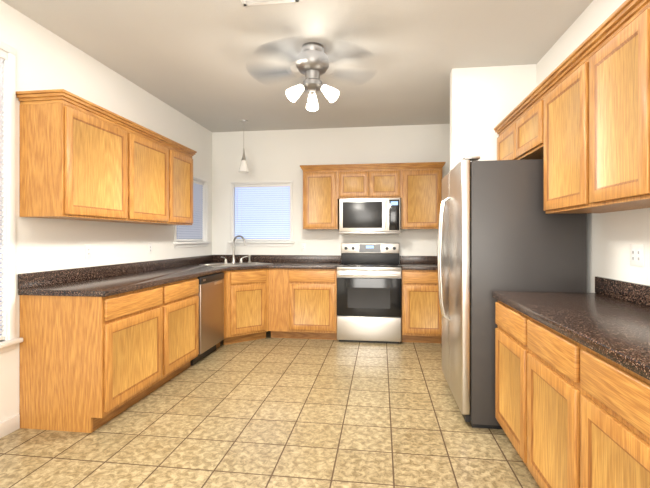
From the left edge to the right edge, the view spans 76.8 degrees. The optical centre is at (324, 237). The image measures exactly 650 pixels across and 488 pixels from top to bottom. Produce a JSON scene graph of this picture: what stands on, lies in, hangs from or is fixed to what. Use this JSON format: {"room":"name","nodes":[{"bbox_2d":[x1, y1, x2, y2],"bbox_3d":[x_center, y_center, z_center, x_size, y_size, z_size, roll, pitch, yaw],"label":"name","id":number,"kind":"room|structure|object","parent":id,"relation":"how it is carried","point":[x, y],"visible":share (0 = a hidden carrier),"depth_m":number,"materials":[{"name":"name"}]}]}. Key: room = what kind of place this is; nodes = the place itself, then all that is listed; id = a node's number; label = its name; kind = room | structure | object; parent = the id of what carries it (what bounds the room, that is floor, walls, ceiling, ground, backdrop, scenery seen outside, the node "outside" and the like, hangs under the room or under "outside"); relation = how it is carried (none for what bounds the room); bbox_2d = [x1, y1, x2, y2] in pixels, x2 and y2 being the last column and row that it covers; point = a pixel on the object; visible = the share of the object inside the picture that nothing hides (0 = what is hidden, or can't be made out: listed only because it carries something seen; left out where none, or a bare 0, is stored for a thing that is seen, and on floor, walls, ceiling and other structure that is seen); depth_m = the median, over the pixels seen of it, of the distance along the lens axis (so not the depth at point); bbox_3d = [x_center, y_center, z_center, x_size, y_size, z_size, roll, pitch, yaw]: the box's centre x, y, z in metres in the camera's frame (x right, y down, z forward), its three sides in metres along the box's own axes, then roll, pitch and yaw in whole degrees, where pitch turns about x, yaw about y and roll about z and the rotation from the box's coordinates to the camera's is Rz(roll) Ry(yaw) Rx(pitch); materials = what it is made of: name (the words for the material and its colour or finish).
{"room":"kitchen","nodes":[
{"label":"kitchen","id":0,"kind":"room"},
{"bbox_2d":[0,0,211,422],"bbox_3d":[-2.188,-0.120,1.974,0.150,2.740,8.020,0,0,8],"label":"wall","id":1,"kind":"structure","parent":0,"point":[46,59],"depth_m":3.22,"materials":[{"name":"paint"}]},
{"bbox_2d":[0,414,19,438],"bbox_3d":[-2.318,1.202,0.415,0.013,0.095,4.595,0,0,8],"label":"baseboard","id":2,"kind":"structure","parent":1,"relation":"attached to","point":[9,425],"depth_m":2.60,"materials":[{"name":"white wood"}]},
{"bbox_2d":[0,41,22,352],"bbox_3d":[-2.139,-0.254,2.091,0.185,1.943,1.205,0,0,8],"label":"window","id":3,"kind":"structure","parent":1,"relation":"in","point":[9,343],"depth_m":2.61,"materials":[{"name":"white"}]},
{"bbox_2d":[17,97,131,220],"bbox_3d":[-1.800,-0.518,3.011,0.330,0.757,0.680,0,0,8],"label":"upper cabinet","id":4,"kind":"object","parent":1,"relation":"attached to","point":[80,158],"depth_m":2.73,"materials":[{"name":"brown wood"}]},
{"bbox_2d":[85,244,90,258],"bbox_3d":[-1.923,0.110,3.331,0.009,0.114,0.070,0,0,8],"label":"electrical outlet","id":5,"kind":"object","parent":1,"relation":"attached to","point":[87,251],"visible":1,"depth_m":3.32,"materials":[{"name":"white plastic"}]},
{"bbox_2d":[101,129,171,224],"bbox_3d":[-1.710,-0.518,3.670,0.330,0.757,0.650,0,0,8],"label":"upper cabinet","id":6,"kind":"object","parent":1,"relation":"attached to","point":[151,157],"depth_m":3.67,"materials":[{"name":"brown wood"}]},
{"bbox_2d":[148,243,151,253],"bbox_3d":[-1.801,0.110,4.223,0.009,0.114,0.070,0,0,8],"label":"electrical outlet","id":7,"kind":"object","parent":1,"relation":"attached to","point":[149,248],"visible":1,"depth_m":4.21,"materials":[{"name":"white plastic"}]},
{"bbox_2d":[172,145,194,224],"bbox_3d":[-1.631,-0.518,4.250,0.330,0.757,0.520,0,0,8],"label":"upper cabinet","id":8,"kind":"object","parent":1,"relation":"attached to","point":[182,161],"depth_m":4.24,"materials":[{"name":"brown wood"}]},
{"bbox_2d":[173,175,210,247],"bbox_3d":[-1.719,-0.339,5.170,0.185,0.903,0.950,0,0,8],"label":"window","id":9,"kind":"structure","parent":1,"relation":"in","point":[196,231],"depth_m":5.38,"materials":[{"name":"white"}]},
{"bbox_2d":[0,331,539,487],"bbox_3d":[-0.291,1.310,1.715,3.980,0.120,8.020,0,0,8],"label":"floor","id":10,"kind":"structure","parent":0,"point":[268,411],"depth_m":2.61,"materials":[{"name":"tile"}]},
{"bbox_2d":[18,255,340,432],"bbox_3d":[-0.897,0.743,4.110,1.823,1.015,3.131,0,0,8],"label":"base cabinet","id":11,"kind":"object","parent":10,"relation":"on","point":[99,346],"visible":1,"depth_m":3.05,"materials":[{"name":"brown wood"}]},
{"bbox_2d":[221,235,250,262],"bbox_3d":[-1.177,0.148,5.462,0.308,0.372,0.344,0,0,8],"label":"faucet","id":12,"kind":"object","parent":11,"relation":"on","point":[233,257],"visible":0.94,"depth_m":5.45,"materials":[{"name":"silver metal"}]},
{"bbox_2d":[191,272,223,365],"bbox_3d":[-1.458,0.816,4.330,0.591,0.868,0.599,0,0,8],"label":"dishwasher","id":13,"kind":"object","parent":10,"relation":"on","point":[211,310],"visible":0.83,"depth_m":4.24,"materials":[{"name":"silver metal"}]},
{"bbox_2d":[336,243,401,343],"bbox_3d":[0.556,0.657,5.138,0.770,1.185,0.683,0,0,8],"label":"range","id":14,"kind":"object","parent":10,"relation":"on","point":[369,292],"visible":1,"depth_m":4.87,"materials":[{"name":"silver metal"}]},
{"bbox_2d":[400,256,441,342],"bbox_3d":[1.311,0.743,5.074,0.735,1.015,0.622,0,0,8],"label":"base cabinet","id":15,"kind":"object","parent":10,"relation":"on","point":[421,318],"visible":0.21,"depth_m":4.81,"materials":[{"name":"brown wood"}]},
{"bbox_2d":[495,300,519,454],"bbox_3d":[1.329,0.812,2.261,0.610,0.875,0.560,0,0,8],"label":"base cabinet","id":16,"kind":"object","parent":10,"relation":"on","point":[507,334],"depth_m":2.31,"materials":[{"name":"brown wood"}]},
{"bbox_2d":[437,156,586,428],"bbox_3d":[1.297,0.357,3.098,0.848,1.785,0.910,0,0,8],"label":"fridge","id":17,"kind":"object","parent":10,"relation":"on","point":[499,229],"visible":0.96,"depth_m":2.67,"materials":[{"name":"grey paint"}]},
{"bbox_2d":[520,316,571,487],"bbox_3d":[1.255,0.812,1.716,0.610,0.875,0.540,0,0,8],"label":"base cabinet","id":18,"kind":"object","parent":10,"relation":"on","point":[545,356],"depth_m":1.78,"materials":[{"name":"brown wood"}]},
{"bbox_2d":[572,344,649,487],"bbox_3d":[1.180,0.812,1.171,0.610,0.875,0.560,0,0,8],"label":"base cabinet","id":19,"kind":"object","parent":10,"relation":"on","point":[572,389],"depth_m":1.30,"materials":[{"name":"brown wood"}]},
{"bbox_2d":[492,292,649,383],"bbox_3d":[1.193,0.355,1.307,0.622,0.040,2.512,0,0,8],"label":"countertop","id":20,"kind":"structure","parent":19,"relation":"on","point":[618,331],"depth_m":1.68,"materials":[{"name":"brown stone"}]},
{"bbox_2d":[1,0,592,131],"bbox_3d":[-0.291,-1.550,1.715,3.980,0.120,8.020,0,0,8],"label":"ceiling","id":21,"kind":"structure","parent":0,"point":[197,61],"depth_m":3.19,"materials":[{"name":"paint"}]},
{"bbox_2d":[239,120,248,172],"bbox_3d":[-1.033,-1.165,5.218,0.132,0.650,0.132,0,0,8],"label":"pendant lamp","id":22,"kind":"object","parent":21,"relation":"hanging from","point":[243,168],"visible":0.98,"depth_m":5.19,"materials":[{"name":"white glass"}]},
{"bbox_2d":[241,0,298,5],"bbox_3d":[-0.362,-1.484,2.446,0.360,0.010,0.310,0,0,8],"label":"ceiling vent","id":23,"kind":"object","parent":21,"relation":"in","point":[252,2],"visible":1,"depth_m":2.58,"materials":[{"name":"white metal"}]},
{"bbox_2d":[252,39,377,110],"bbox_3d":[-0.083,-1.252,3.226,0.994,0.477,0.985,0,0,8],"label":"ceiling fan","id":24,"kind":"object","parent":21,"relation":"hanging from","point":[310,62],"visible":1,"depth_m":3.13,"materials":[{"name":"silver metal"}]},
{"bbox_2d":[212,124,449,263],"bbox_3d":[0.242,-0.120,5.614,3.680,2.740,0.150,0,0,8],"label":"wall","id":25,"kind":"structure","parent":0,"point":[277,155],"depth_m":5.60,"materials":[{"name":"paint"}]},
{"bbox_2d":[228,180,294,245],"bbox_3d":[-0.877,-0.339,5.734,0.940,0.903,0.185,0,0,8],"label":"window","id":26,"kind":"structure","parent":25,"relation":"in","point":[261,213],"depth_m":5.72,"materials":[{"name":"white"}]},
{"bbox_2d":[300,162,445,229],"bbox_3d":[0.599,-0.524,5.311,1.818,0.818,0.346,0,0,8],"label":"upper cabinet","id":27,"kind":"object","parent":25,"relation":"attached to","point":[416,188],"visible":0.98,"depth_m":5.15,"materials":[{"name":"brown wood"}]},
{"bbox_2d":[339,198,399,233],"bbox_3d":[0.576,-0.273,5.264,0.756,0.445,0.433,0,0,8],"label":"microwave","id":28,"kind":"object","parent":27,"relation":"attached to","point":[369,215],"visible":1,"depth_m":5.09,"materials":[{"name":"silver metal"}]},
{"bbox_2d":[450,64,536,170],"bbox_3d":[1.473,-0.120,3.619,0.700,2.740,0.120,0,0,8],"label":"wall","id":29,"kind":"structure","parent":0,"point":[485,102],"depth_m":3.57,"materials":[{"name":"paint"}]},
{"bbox_2d":[537,0,649,292],"bbox_3d":[1.607,-0.120,1.456,0.150,2.740,8.020,0,0,8],"label":"wall","id":30,"kind":"structure","parent":0,"point":[612,237],"depth_m":2.43,"materials":[{"name":"paint"}]},
{"bbox_2d":[495,116,513,159],"bbox_3d":[1.607,-0.736,3.264,0.330,0.321,0.507,0,0,8],"label":"upper cabinet","id":31,"kind":"object","parent":30,"relation":"attached to","point":[505,141],"depth_m":3.27,"materials":[{"name":"brown wood"}]},
{"bbox_2d":[514,92,541,159],"bbox_3d":[1.539,-0.736,2.761,0.330,0.321,0.508,0,0,8],"label":"upper cabinet","id":32,"kind":"object","parent":30,"relation":"attached to","point":[528,118],"depth_m":2.79,"materials":[{"name":"brown wood"}]},
{"bbox_2d":[538,52,641,213],"bbox_3d":[1.467,-0.523,2.235,0.330,0.746,0.555,0,0,8],"label":"upper cabinet","id":33,"kind":"object","parent":30,"relation":"attached to","point":[577,119],"depth_m":2.25,"materials":[{"name":"brown wood"}]},
{"bbox_2d":[582,0,649,211],"bbox_3d":[1.398,-0.523,1.727,0.330,0.746,0.470,0,0,8],"label":"upper cabinet","id":34,"kind":"object","parent":30,"relation":"attached to","point":[611,63],"depth_m":1.77,"materials":[{"name":"brown wood"}]},
{"bbox_2d":[595,276,649,307],"bbox_3d":[1.491,0.285,1.266,0.020,0.099,2.512,0,0,8],"label":"backsplash","id":35,"kind":"structure","parent":30,"relation":"attached to","point":[623,290],"depth_m":2.21,"materials":[{"name":"brown stone"}]},
{"bbox_2d":[630,244,643,266],"bbox_3d":[1.619,0.090,2.131,0.009,0.114,0.116,0,0,8],"label":"outlet","id":36,"kind":"object","parent":30,"relation":"attached to","point":[636,254],"visible":1,"depth_m":2.12,"materials":[{"name":"white plastic"}]},
{"bbox_2d":[642,0,649,199],"bbox_3d":[1.334,-0.523,1.261,0.330,0.746,0.470,0,0,8],"label":"upper cabinet","id":37,"kind":"object","parent":30,"relation":"attached to","point":[645,3],"depth_m":1.54,"materials":[{"name":"brown wood"}]}
]}

